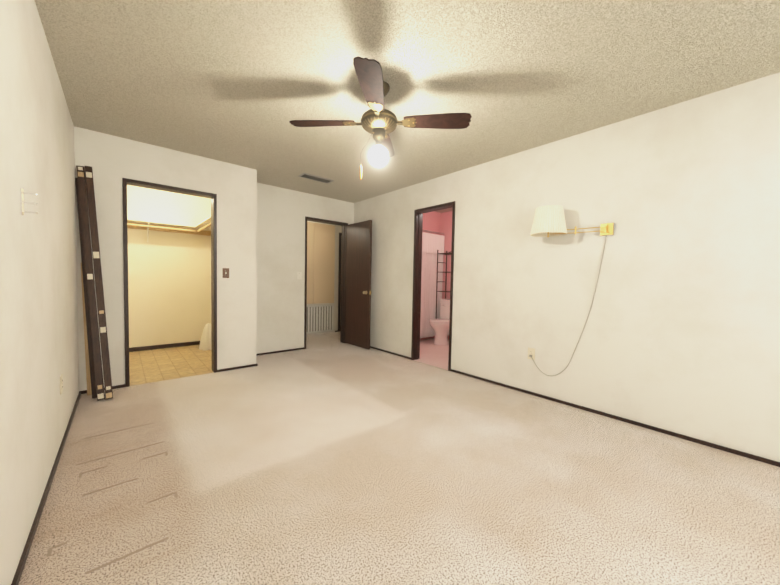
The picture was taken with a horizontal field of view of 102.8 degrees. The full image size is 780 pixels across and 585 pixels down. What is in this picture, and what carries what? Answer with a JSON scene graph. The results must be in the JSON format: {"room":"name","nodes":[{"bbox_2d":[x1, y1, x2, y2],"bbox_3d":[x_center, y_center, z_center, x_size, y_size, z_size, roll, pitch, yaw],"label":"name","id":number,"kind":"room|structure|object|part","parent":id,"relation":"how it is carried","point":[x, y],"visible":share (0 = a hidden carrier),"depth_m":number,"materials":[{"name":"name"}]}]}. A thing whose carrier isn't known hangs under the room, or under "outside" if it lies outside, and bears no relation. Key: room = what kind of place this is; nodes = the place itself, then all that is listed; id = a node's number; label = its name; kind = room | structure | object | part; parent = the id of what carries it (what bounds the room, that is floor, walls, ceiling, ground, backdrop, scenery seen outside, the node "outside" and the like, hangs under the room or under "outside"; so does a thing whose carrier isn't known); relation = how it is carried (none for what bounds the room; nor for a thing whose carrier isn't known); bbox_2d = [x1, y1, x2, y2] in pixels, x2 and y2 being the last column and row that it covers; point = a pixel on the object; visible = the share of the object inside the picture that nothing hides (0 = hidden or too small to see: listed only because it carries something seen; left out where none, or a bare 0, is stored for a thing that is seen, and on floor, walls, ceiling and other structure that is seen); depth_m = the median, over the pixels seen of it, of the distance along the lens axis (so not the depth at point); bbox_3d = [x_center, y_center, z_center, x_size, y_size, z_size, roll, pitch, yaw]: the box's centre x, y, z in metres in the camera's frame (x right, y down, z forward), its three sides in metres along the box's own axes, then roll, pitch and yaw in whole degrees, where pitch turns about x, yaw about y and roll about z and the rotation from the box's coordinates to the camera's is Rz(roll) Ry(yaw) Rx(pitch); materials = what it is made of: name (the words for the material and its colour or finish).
{"room":"empty bedroom","nodes":[
{"label":"empty bedroom","id":0,"kind":"room"},
{"bbox_2d":[0,0,78,584],"bbox_3d":[-1.641,-0.192,1.350,0.110,2.440,7.720,-1,3,-41],"label":"wall","id":1,"kind":"structure","parent":0,"point":[39,353],"depth_m":1.40,"materials":[{"name":"paint"}]},
{"bbox_2d":[20,188,37,214],"bbox_3d":[-1.477,-0.367,1.275,0.044,0.104,0.032,-1,3,-41],"label":"rack","id":2,"kind":"object","parent":1,"relation":"attached to","point":[22,201],"visible":1,"depth_m":1.27,"materials":[{"name":"white metal"}]},
{"bbox_2d":[11,391,82,584],"bbox_3d":[-1.023,1.051,0.751,0.012,0.027,5.680,-1,3,-41],"label":"baseboard","id":3,"kind":"structure","parent":1,"relation":"attached to","point":[21,564],"depth_m":1.44,"materials":[{"name":"brown wood"}]},
{"bbox_2d":[60,374,62,393],"bbox_3d":[-2.127,0.593,2.017,0.009,0.114,0.070,-1,3,-41],"label":"electrical outlet","id":4,"kind":"object","parent":1,"relation":"attached to","point":[61,383],"visible":1,"depth_m":2.00,"materials":[{"name":"beige plastic"}]},
{"bbox_2d":[74,126,256,390],"bbox_3d":[-2.299,-0.287,3.404,1.586,2.440,0.110,-1,3,-41],"label":"wall","id":5,"kind":"structure","parent":0,"point":[112,161],"depth_m":3.29,"materials":[{"name":"paint"}]},
{"bbox_2d":[82,384,124,393],"bbox_3d":[-2.747,0.928,3.003,0.296,0.027,0.012,-1,3,-41],"label":"baseboard","id":6,"kind":"structure","parent":5,"relation":"attached to","point":[123,385],"depth_m":3.05,"materials":[{"name":"brown wood"}]},
{"bbox_2d":[122,178,216,386],"bbox_3d":[-2.346,-0.093,3.371,0.815,2.055,0.138,-1,3,-41],"label":"trim","id":7,"kind":"structure","parent":5,"relation":"attached to","point":[144,184],"depth_m":3.35,"materials":[{"name":"brown wood"}]},
{"bbox_2d":[223,268,228,277],"bbox_3d":[-1.923,-0.227,3.649,0.070,0.114,0.016,-1,3,-41],"label":"light switch","id":8,"kind":"object","parent":5,"relation":"attached to","point":[225,272],"visible":1,"depth_m":3.65,"materials":[{"name":"brown"}]},
{"bbox_2d":[217,364,255,371],"bbox_3d":[-1.860,0.915,3.771,0.419,0.027,0.012,-1,3,-41],"label":"baseboard","id":9,"kind":"structure","parent":5,"relation":"attached to","point":[252,365],"depth_m":3.76,"materials":[{"name":"brown wood"}]},
{"bbox_2d":[127,185,210,347],"bbox_3d":[-3.531,-0.363,4.742,1.476,2.440,0.110,-1,3,-41],"label":"wall","id":10,"kind":"structure","parent":0,"point":[169,287],"depth_m":4.77,"materials":[{"name":"paint"}]},
{"bbox_2d":[129,341,199,351],"bbox_3d":[-3.510,0.828,4.747,1.410,0.060,0.012,-1,3,-41],"label":"baseboard","id":11,"kind":"structure","parent":10,"relation":"attached to","point":[142,348],"depth_m":4.76,"materials":[{"name":"brown wood"}]},
{"bbox_2d":[129,345,213,385],"bbox_3d":[-2.960,0.919,4.105,1.696,0.050,1.930,-1,3,-41],"label":"floor","id":12,"kind":"structure","parent":0,"point":[151,366],"depth_m":3.94,"materials":[{"name":"tile"}]},
{"bbox_2d":[199,323,211,350],"bbox_3d":[-2.802,0.669,4.800,0.243,0.400,0.236,-1,3,-41],"label":"cloth","id":13,"kind":"object","parent":12,"relation":"on","point":[205,343],"visible":0.62,"depth_m":4.74,"materials":[{"name":"white fabric"}]},
{"bbox_2d":[256,183,353,353],"bbox_3d":[-0.704,-0.339,5.488,3.555,2.440,0.110,-1,3,-41],"label":"wall","id":14,"kind":"structure","parent":0,"point":[282,213],"depth_m":4.65,"materials":[{"name":"paint"}]},
{"bbox_2d":[256,347,303,355],"bbox_3d":[-1.693,0.884,4.619,0.895,0.027,0.012,-1,3,-41],"label":"baseboard","id":15,"kind":"structure","parent":14,"relation":"attached to","point":[258,354],"depth_m":4.65,"materials":[{"name":"brown wood"}]},
{"bbox_2d":[297,272,301,278],"bbox_3d":[-1.396,-0.260,4.808,0.070,0.114,0.016,-1,3,-41],"label":"light switch","id":16,"kind":"object","parent":14,"relation":"attached to","point":[299,275],"visible":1,"depth_m":4.81,"materials":[{"name":"white plastic"}]},
{"bbox_2d":[304,216,347,348],"bbox_3d":[-1.082,-0.151,5.176,0.780,2.075,0.150,-1,3,-41],"label":"door frame","id":17,"kind":"structure","parent":14,"relation":"attached to","point":[343,279],"depth_m":5.36,"materials":[{"name":"brown wood"}]},
{"bbox_2d":[345,220,371,349],"bbox_3d":[-0.528,-0.127,5.117,0.160,2.025,0.674,-1,3,-41],"label":"hall door","id":18,"kind":"structure","parent":14,"relation":"in","point":[358,279],"depth_m":5.07,"materials":[{"name":"brown wood"}]},
{"bbox_2d":[335,225,341,330],"bbox_3d":[-1.387,-0.387,6.361,3.665,2.440,0.110,-1,3,-41],"label":"wall","id":19,"kind":"structure","parent":0,"point":[338,229],"depth_m":6.53,"materials":[{"name":"paint"}]},
{"bbox_2d":[338,233,341,331],"bbox_3d":[-0.761,-0.216,6.829,0.850,2.085,0.016,-1,3,-41],"label":"door frame","id":20,"kind":"structure","parent":19,"relation":"attached to","point":[339,286],"depth_m":6.56,"materials":[{"name":"brown wood"}]},
{"bbox_2d":[18,332,779,584],"bbox_3d":[0.379,1.025,3.050,5.361,0.050,7.540,-1,3,-41],"label":"floor carpet","id":21,"kind":"object","parent":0,"point":[327,459],"visible":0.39,"depth_m":1.66,"materials":[{"name":"beige carpet"}]},
{"bbox_2d":[75,165,112,400],"bbox_3d":[-2.656,-0.101,2.803,0.406,2.101,0.107,2,3,26],"label":"closet door","id":22,"kind":"structure","parent":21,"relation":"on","point":[95,373],"depth_m":2.80,"materials":[{"name":"brown wood"}]},
{"bbox_2d":[47,422,177,573],"bbox_3d":[-1.493,1.016,1.728,0.444,0.001,1.345,-1,3,-41],"label":"carpet marks","id":23,"kind":"object","parent":21,"relation":"on","point":[115,560],"depth_m":1.58,"materials":[{"name":"beige carpet"}]},
{"bbox_2d":[306,221,335,334],"bbox_3d":[-1.519,-0.290,6.144,1.010,2.260,0.048,-1,3,-41],"label":"doorway","id":24,"kind":"object","parent":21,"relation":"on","point":[321,256],"visible":0.56,"depth_m":6.24,"materials":[{"name":"paint"}]},
{"bbox_2d":[35,0,779,212],"bbox_3d":[0.367,-1.471,3.019,5.361,0.060,7.720,-1,3,-41],"label":"ceiling","id":25,"kind":"structure","parent":0,"point":[243,83],"depth_m":1.97,"materials":[{"name":"white paint"}]},
{"bbox_2d":[298,173,333,183],"bbox_3d":[-0.972,-1.503,4.108,0.430,0.013,0.170,-1,3,-41],"label":"ceiling vent","id":26,"kind":"object","parent":25,"relation":"in","point":[315,178],"visible":1,"depth_m":4.09,"materials":[{"name":"silver metal"}]},
{"bbox_2d":[289,56,471,179],"bbox_3d":[-0.076,-1.097,2.154,0.949,0.636,0.949,-1,3,-41],"label":"ceiling fan","id":27,"kind":"object","parent":25,"relation":"hanging from","point":[379,122],"visible":1,"depth_m":2.10,"materials":[{"name":"brown wood"}]},
{"bbox_3d":[-0.079,-0.943,2.160,0.140,0.140,0.140,-1,3,-41],"label":"bulb","id":28,"kind":"part","parent":27,"relation":"part of","materials":[{"name":"white glass"}]},
{"bbox_2d":[420,211,440,339],"bbox_3d":[0.202,-0.335,5.828,1.541,2.440,0.562,-1,3,-41],"label":"wall","id":29,"kind":"structure","parent":0,"point":[431,221],"depth_m":5.92,"materials":[{"name":"pink paint"}]},
{"bbox_2d":[415,338,448,369],"bbox_3d":[0.883,0.952,5.140,1.861,0.050,2.822,-1,3,-41],"label":"floor","id":30,"kind":"structure","parent":0,"point":[431,353],"depth_m":4.73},
{"bbox_2d":[429,299,449,344],"bbox_3d":[0.986,0.524,5.561,0.690,0.775,0.490,-1,3,-41],"label":"toilet","id":31,"kind":"object","parent":30,"relation":"on","point":[440,327],"visible":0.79,"depth_m":5.41,"materials":[{"name":"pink ceramic"}]},
{"bbox_2d":[436,250,450,318],"bbox_3d":[1.148,0.047,5.674,0.292,1.724,0.580,-1,3,-41],"label":"etagere","id":32,"kind":"object","parent":30,"relation":"on","point":[446,272],"visible":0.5,"depth_m":5.80,"materials":[{"name":"brown metal"}]},
{"bbox_2d":[440,211,451,338],"bbox_3d":[1.526,-0.299,5.553,0.100,2.440,2.712,-1,3,-41],"label":"wall","id":33,"kind":"structure","parent":0,"point":[446,224],"depth_m":5.97,"materials":[{"name":"pink paint"}]},
{"bbox_2d":[420,229,444,337],"bbox_3d":[0.448,-0.150,5.553,1.529,1.982,0.080,-1,3,-41],"label":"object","id":34,"kind":"object","parent":33,"relation":"attached to","point":[432,244],"visible":0.56,"depth_m":5.80,"materials":[{"name":"pink"}]},
{"bbox_2d":[354,72,779,461],"bbox_3d":[1.426,-0.205,3.154,0.110,2.440,6.212,-1,3,-41],"label":"wall","id":35,"kind":"structure","parent":0,"point":[680,333],"depth_m":2.49,"materials":[{"name":"paint"}]},
{"bbox_2d":[370,346,410,359],"bbox_3d":[-0.192,0.901,4.936,0.030,0.027,1.497,-1,3,-41],"label":"baseboard","id":36,"kind":"structure","parent":35,"relation":"attached to","point":[403,356],"depth_m":4.69,"materials":[{"name":"brown wood"}]},
{"bbox_2d":[411,201,454,370],"bbox_3d":[0.593,-0.082,4.117,0.138,2.085,0.685,-1,3,-41],"label":"door frame","id":37,"kind":"structure","parent":35,"relation":"attached to","point":[417,271],"depth_m":4.31,"materials":[{"name":"brown wood"}]},
{"bbox_2d":[528,347,534,359],"bbox_3d":[1.407,0.610,3.099,0.009,0.114,0.070,-1,3,-41],"label":"electrical outlet","id":38,"kind":"object","parent":35,"relation":"attached to","point":[531,351],"visible":0.96,"depth_m":3.09,"materials":[{"name":"beige plastic"}]},
{"bbox_2d":[529,205,613,375],"bbox_3d":[1.510,0.024,2.740,0.309,1.565,0.650,-1,3,-41],"label":"lamp","id":39,"kind":"object","parent":35,"relation":"attached to","point":[548,220],"visible":1,"depth_m":2.70,"materials":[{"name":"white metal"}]},
{"bbox_2d":[450,369,779,466],"bbox_3d":[2.071,1.047,2.339,0.012,0.027,4.030,-1,3,-41],"label":"baseboard","id":40,"kind":"structure","parent":35,"relation":"attached to","point":[737,452],"depth_m":2.44,"materials":[{"name":"brown wood"}]},
{"bbox_3d":[-2.936,-0.325,4.055,1.476,2.440,1.710,-1,3,-41],"label":"liner","id":41,"kind":"object","parent":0,"visible":0},
{"bbox_2d":[127,218,194,241],"bbox_3d":[-3.383,-0.873,4.562,1.456,0.278,0.308,-1,3,-41],"label":"closet shelf","id":42,"kind":"object","parent":41,"relation":"attached to","point":[131,223],"depth_m":4.55,"materials":[{"name":"beige paint"}]},
{"bbox_2d":[195,216,210,235],"bbox_3d":[-2.470,-0.852,4.393,0.298,0.272,1.140,-1,3,-41],"label":"closet shelf","id":43,"kind":"object","parent":41,"relation":"attached to","point":[203,227],"depth_m":4.66,"materials":[{"name":"beige paint"}]}
]}

